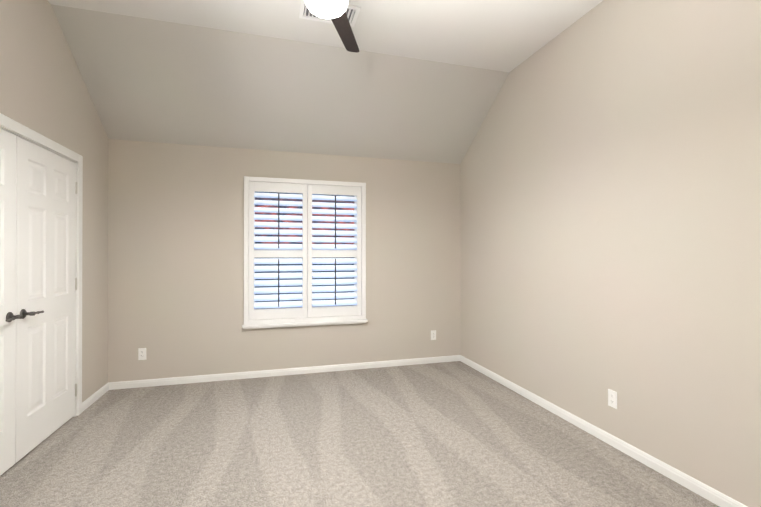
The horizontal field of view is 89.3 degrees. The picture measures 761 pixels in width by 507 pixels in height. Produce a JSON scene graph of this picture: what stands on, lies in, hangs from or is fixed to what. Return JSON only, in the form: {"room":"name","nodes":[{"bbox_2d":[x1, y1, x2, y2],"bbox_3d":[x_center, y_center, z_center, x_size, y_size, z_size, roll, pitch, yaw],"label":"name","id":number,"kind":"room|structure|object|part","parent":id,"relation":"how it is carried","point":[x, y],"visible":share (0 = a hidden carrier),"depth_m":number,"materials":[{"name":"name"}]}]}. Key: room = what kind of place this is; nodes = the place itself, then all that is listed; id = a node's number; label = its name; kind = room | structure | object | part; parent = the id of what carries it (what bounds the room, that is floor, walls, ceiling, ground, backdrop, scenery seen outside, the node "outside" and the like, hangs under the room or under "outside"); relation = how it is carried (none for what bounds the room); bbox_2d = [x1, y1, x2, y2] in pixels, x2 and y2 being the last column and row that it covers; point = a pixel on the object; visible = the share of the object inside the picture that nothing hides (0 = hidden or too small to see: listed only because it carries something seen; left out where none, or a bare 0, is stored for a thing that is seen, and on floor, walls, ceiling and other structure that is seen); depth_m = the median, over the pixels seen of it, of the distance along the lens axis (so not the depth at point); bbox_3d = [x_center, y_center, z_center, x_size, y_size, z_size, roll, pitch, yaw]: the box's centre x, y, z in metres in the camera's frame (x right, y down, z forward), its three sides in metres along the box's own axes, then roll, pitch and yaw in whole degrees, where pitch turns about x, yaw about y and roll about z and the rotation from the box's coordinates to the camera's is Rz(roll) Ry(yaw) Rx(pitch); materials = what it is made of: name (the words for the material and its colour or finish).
{"room":"empty bedroom","nodes":[
{"label":"empty bedroom","id":0,"kind":"room"},
{"bbox_2d":[0,0,108,401],"bbox_3d":[-2.101,-0.240,1.562,0.150,3.100,4.770,0,0,-16],"label":"wall","id":1,"kind":"structure","parent":0,"point":[44,90],"depth_m":3.00,"materials":[{"name":"paint"}]},
{"bbox_2d":[0,128,22,475],"bbox_3d":[-2.144,0.282,2.030,0.097,2.032,0.745,0,0,-16],"label":"closet door","id":2,"kind":"structure","parent":1,"relation":"in","point":[8,316],"depth_m":2.31,"materials":[{"name":"white wood"}]},
{"bbox_3d":[-2.200,0.384,2.290,0.062,0.062,0.152,0,0,-16],"label":"handle","id":3,"kind":"part","parent":2,"relation":"part of","materials":[{"name":"grey metal"}]},
{"bbox_2d":[0,113,82,416],"bbox_3d":[-2.330,0.279,2.368,0.150,2.068,1.536,0,0,-16],"label":"door frame","id":4,"kind":"structure","parent":1,"relation":"attached to","point":[12,132],"depth_m":3.11,"materials":[{"name":"white wood"}]},
{"bbox_2d":[15,136,75,462],"bbox_3d":[-2.349,0.285,2.753,0.097,2.032,0.745,0,0,-16],"label":"closet door","id":5,"kind":"structure","parent":1,"relation":"in","point":[45,294],"depth_m":2.69,"materials":[{"name":"white wood"}]},
{"bbox_3d":[-2.260,0.385,2.502,0.062,0.062,0.152,0,0,-16],"label":"handle","id":6,"kind":"part","parent":5,"relation":"part of","materials":[{"name":"grey metal"}]},
{"bbox_2d":[75,182,76,395],"bbox_3d":[-2.459,0.286,3.110,0.014,1.732,0.013,0,0,-16],"label":"right closet door hinges","id":7,"kind":"object","parent":1,"relation":"attached to","point":[75,287],"visible":1,"depth_m":3.11,"materials":[{"name":"white metal"}]},
{"bbox_2d":[82,382,109,411],"bbox_3d":[-2.550,1.283,3.440,0.013,0.070,0.540,0,0,-16],"label":"baseboard","id":8,"kind":"structure","parent":1,"relation":"attached to","point":[89,401],"depth_m":3.43,"materials":[{"name":"white wood"}]},
{"bbox_2d":[51,4,508,163],"bbox_3d":[-0.707,-1.516,3.834,4.070,0.810,1.170,0,0,-16],"label":"ceiling","id":9,"kind":"structure","parent":0,"point":[149,80],"depth_m":3.62,"materials":[{"name":"paint"}]},
{"bbox_2d":[108,139,459,381],"bbox_3d":[-0.846,0.106,4.318,3.770,2.430,0.150,0,0,-16],"label":"wall","id":10,"kind":"structure","parent":0,"point":[175,260],"depth_m":4.04,"materials":[{"name":"paint"}]},
{"bbox_2d":[138,348,145,359],"bbox_3d":[-2.354,0.994,3.805,0.070,0.115,0.008,0,0,-16],"label":"electrical outlet","id":11,"kind":"object","parent":10,"relation":"attached to","point":[141,353],"visible":1,"depth_m":3.80,"materials":[{"name":"white plastic"}]},
{"bbox_2d":[110,355,457,389],"bbox_3d":[-0.833,1.286,4.232,3.750,0.070,0.013,0,0,-16],"label":"baseboard","id":12,"kind":"structure","parent":10,"relation":"attached to","point":[365,365],"depth_m":4.14,"materials":[{"name":"white wood"}]},
{"bbox_2d":[244,176,365,324],"bbox_3d":[-0.821,-0.029,4.294,1.319,1.564,0.162,0,0,-16],"label":"window shutters","id":13,"kind":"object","parent":10,"relation":"in","point":[247,321],"depth_m":4.23,"materials":[{"name":"white wood"}]},
{"bbox_3d":[-1.101,-0.030,4.162,0.608,1.464,0.027,0,0,-16],"label":"left window shutter stiles","id":14,"kind":"part","parent":13,"relation":"part of","materials":[{"name":"white wood"}]},
{"bbox_3d":[-1.101,-0.035,4.162,0.504,1.237,0.061,0,0,-16],"label":"left window shutter louvers","id":15,"kind":"part","parent":13,"relation":"part of","materials":[{"name":"white wood"}]},
{"bbox_2d":[278,193,278,306],"bbox_3d":[-1.091,-0.039,4.125,0.013,1.215,0.010,0,0,-16],"label":"tilt rod","id":16,"kind":"object","parent":13,"relation":"attached to","point":[278,247],"visible":0.93,"depth_m":4.12,"materials":[{"name":"grey wood"}]},
{"bbox_3d":[-0.837,-0.029,4.349,1.111,1.356,0.004,0,0,-16],"label":"glass","id":17,"kind":"part","parent":13,"relation":"part of","materials":[{"name":"clear glass"}]},
{"bbox_3d":[-0.838,-0.029,4.352,1.201,1.446,0.040,0,0,-16],"label":"window sash","id":18,"kind":"part","parent":13,"relation":"part of","materials":[{"name":"white wood"}]},
{"bbox_3d":[-0.513,-0.029,4.329,0.608,1.464,0.027,0,0,-16],"label":"right window shutter stiles","id":19,"kind":"part","parent":13,"relation":"part of","materials":[{"name":"white wood"}]},
{"bbox_3d":[-0.513,-0.034,4.329,0.504,1.237,0.061,0,0,-16],"label":"right window shutter louvers","id":20,"kind":"part","parent":13,"relation":"part of","materials":[{"name":"white wood"}]},
{"bbox_2d":[335,196,335,304],"bbox_3d":[-0.503,-0.038,4.292,0.013,1.215,0.010,0,0,-16],"label":"tilt rod","id":21,"kind":"object","parent":13,"relation":"attached to","point":[335,247],"visible":0.96,"depth_m":4.29,"materials":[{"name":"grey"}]},
{"bbox_2d":[242,319,367,328],"bbox_3d":[-0.802,0.774,4.223,1.351,0.044,0.052,0,0,-16],"label":"window sill","id":22,"kind":"structure","parent":10,"relation":"attached to","point":[258,326],"depth_m":4.20,"materials":[{"name":"white wood"}]},
{"bbox_2d":[431,330,435,339],"bbox_3d":[0.640,0.987,4.655,0.070,0.115,0.008,0,0,-16],"label":"electrical outlet","id":23,"kind":"object","parent":10,"relation":"attached to","point":[433,334],"visible":1,"depth_m":4.65,"materials":[{"name":"white plastic"}]},
{"bbox_2d":[48,0,602,71],"bbox_3d":[-0.056,-1.860,1.541,4.070,0.140,3.600,0,0,-16],"label":"ceiling","id":24,"kind":"structure","parent":0,"point":[504,35],"depth_m":2.97,"materials":[{"name":"paint"}]},
{"bbox_2d":[299,0,360,26],"bbox_3d":[-0.378,-1.780,2.842,0.420,0.015,0.240,0,0,-16],"label":"ceiling vent","id":25,"kind":"object","parent":24,"relation":"in","point":[352,12],"visible":0.52,"depth_m":2.87,"materials":[{"name":"white metal"}]},
{"bbox_2d":[305,0,358,52],"bbox_3d":[-0.442,-1.581,2.192,1.116,0.413,1.219,0,0,-16],"label":"ceiling fan","id":26,"kind":"object","parent":24,"relation":"hanging from","point":[334,11],"visible":1,"depth_m":2.24,"materials":[{"name":"grey metal"}]},
{"bbox_3d":[-0.249,-1.511,2.609,0.312,0.031,0.522,0,0,-16],"label":"blade","id":27,"kind":"part","parent":26,"relation":"part of","materials":[{"name":"brown wood"}]},
{"bbox_2d":[0,361,718,506],"bbox_3d":[-0.215,1.362,2.091,4.070,0.100,4.770,0,0,-16],"label":"floor","id":28,"kind":"structure","parent":0,"point":[453,434],"depth_m":2.56,"materials":[{"name":"carpet"}]},
{"bbox_2d":[460,0,760,506],"bbox_3d":[1.670,-0.236,2.632,0.150,3.100,4.770,0,0,-16],"label":"wall","id":29,"kind":"structure","parent":0,"point":[610,201],"depth_m":2.48,"materials":[{"name":"paint"}]},
{"bbox_2d":[458,355,747,506],"bbox_3d":[1.591,1.279,2.604,0.013,0.070,4.470,0,0,-16],"label":"baseboard","id":30,"kind":"structure","parent":29,"relation":"attached to","point":[711,494],"depth_m":2.54,"materials":[{"name":"white wood"}]},
{"bbox_2d":[608,389,616,408],"bbox_3d":[1.587,0.994,2.633,0.008,0.115,0.070,0,0,-16],"label":"electrical outlet","id":31,"kind":"object","parent":29,"relation":"attached to","point":[612,398],"visible":1,"depth_m":2.63,"materials":[{"name":"white plastic"}]},
{"label":"outside","id":32,"kind":"structure","parent":0,"visible":0},
{"bbox_2d":[255,191,353,308],"bbox_3d":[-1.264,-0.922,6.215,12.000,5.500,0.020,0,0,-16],"label":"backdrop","id":33,"kind":"structure","parent":32,"point":[296,207],"depth_m":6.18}
]}

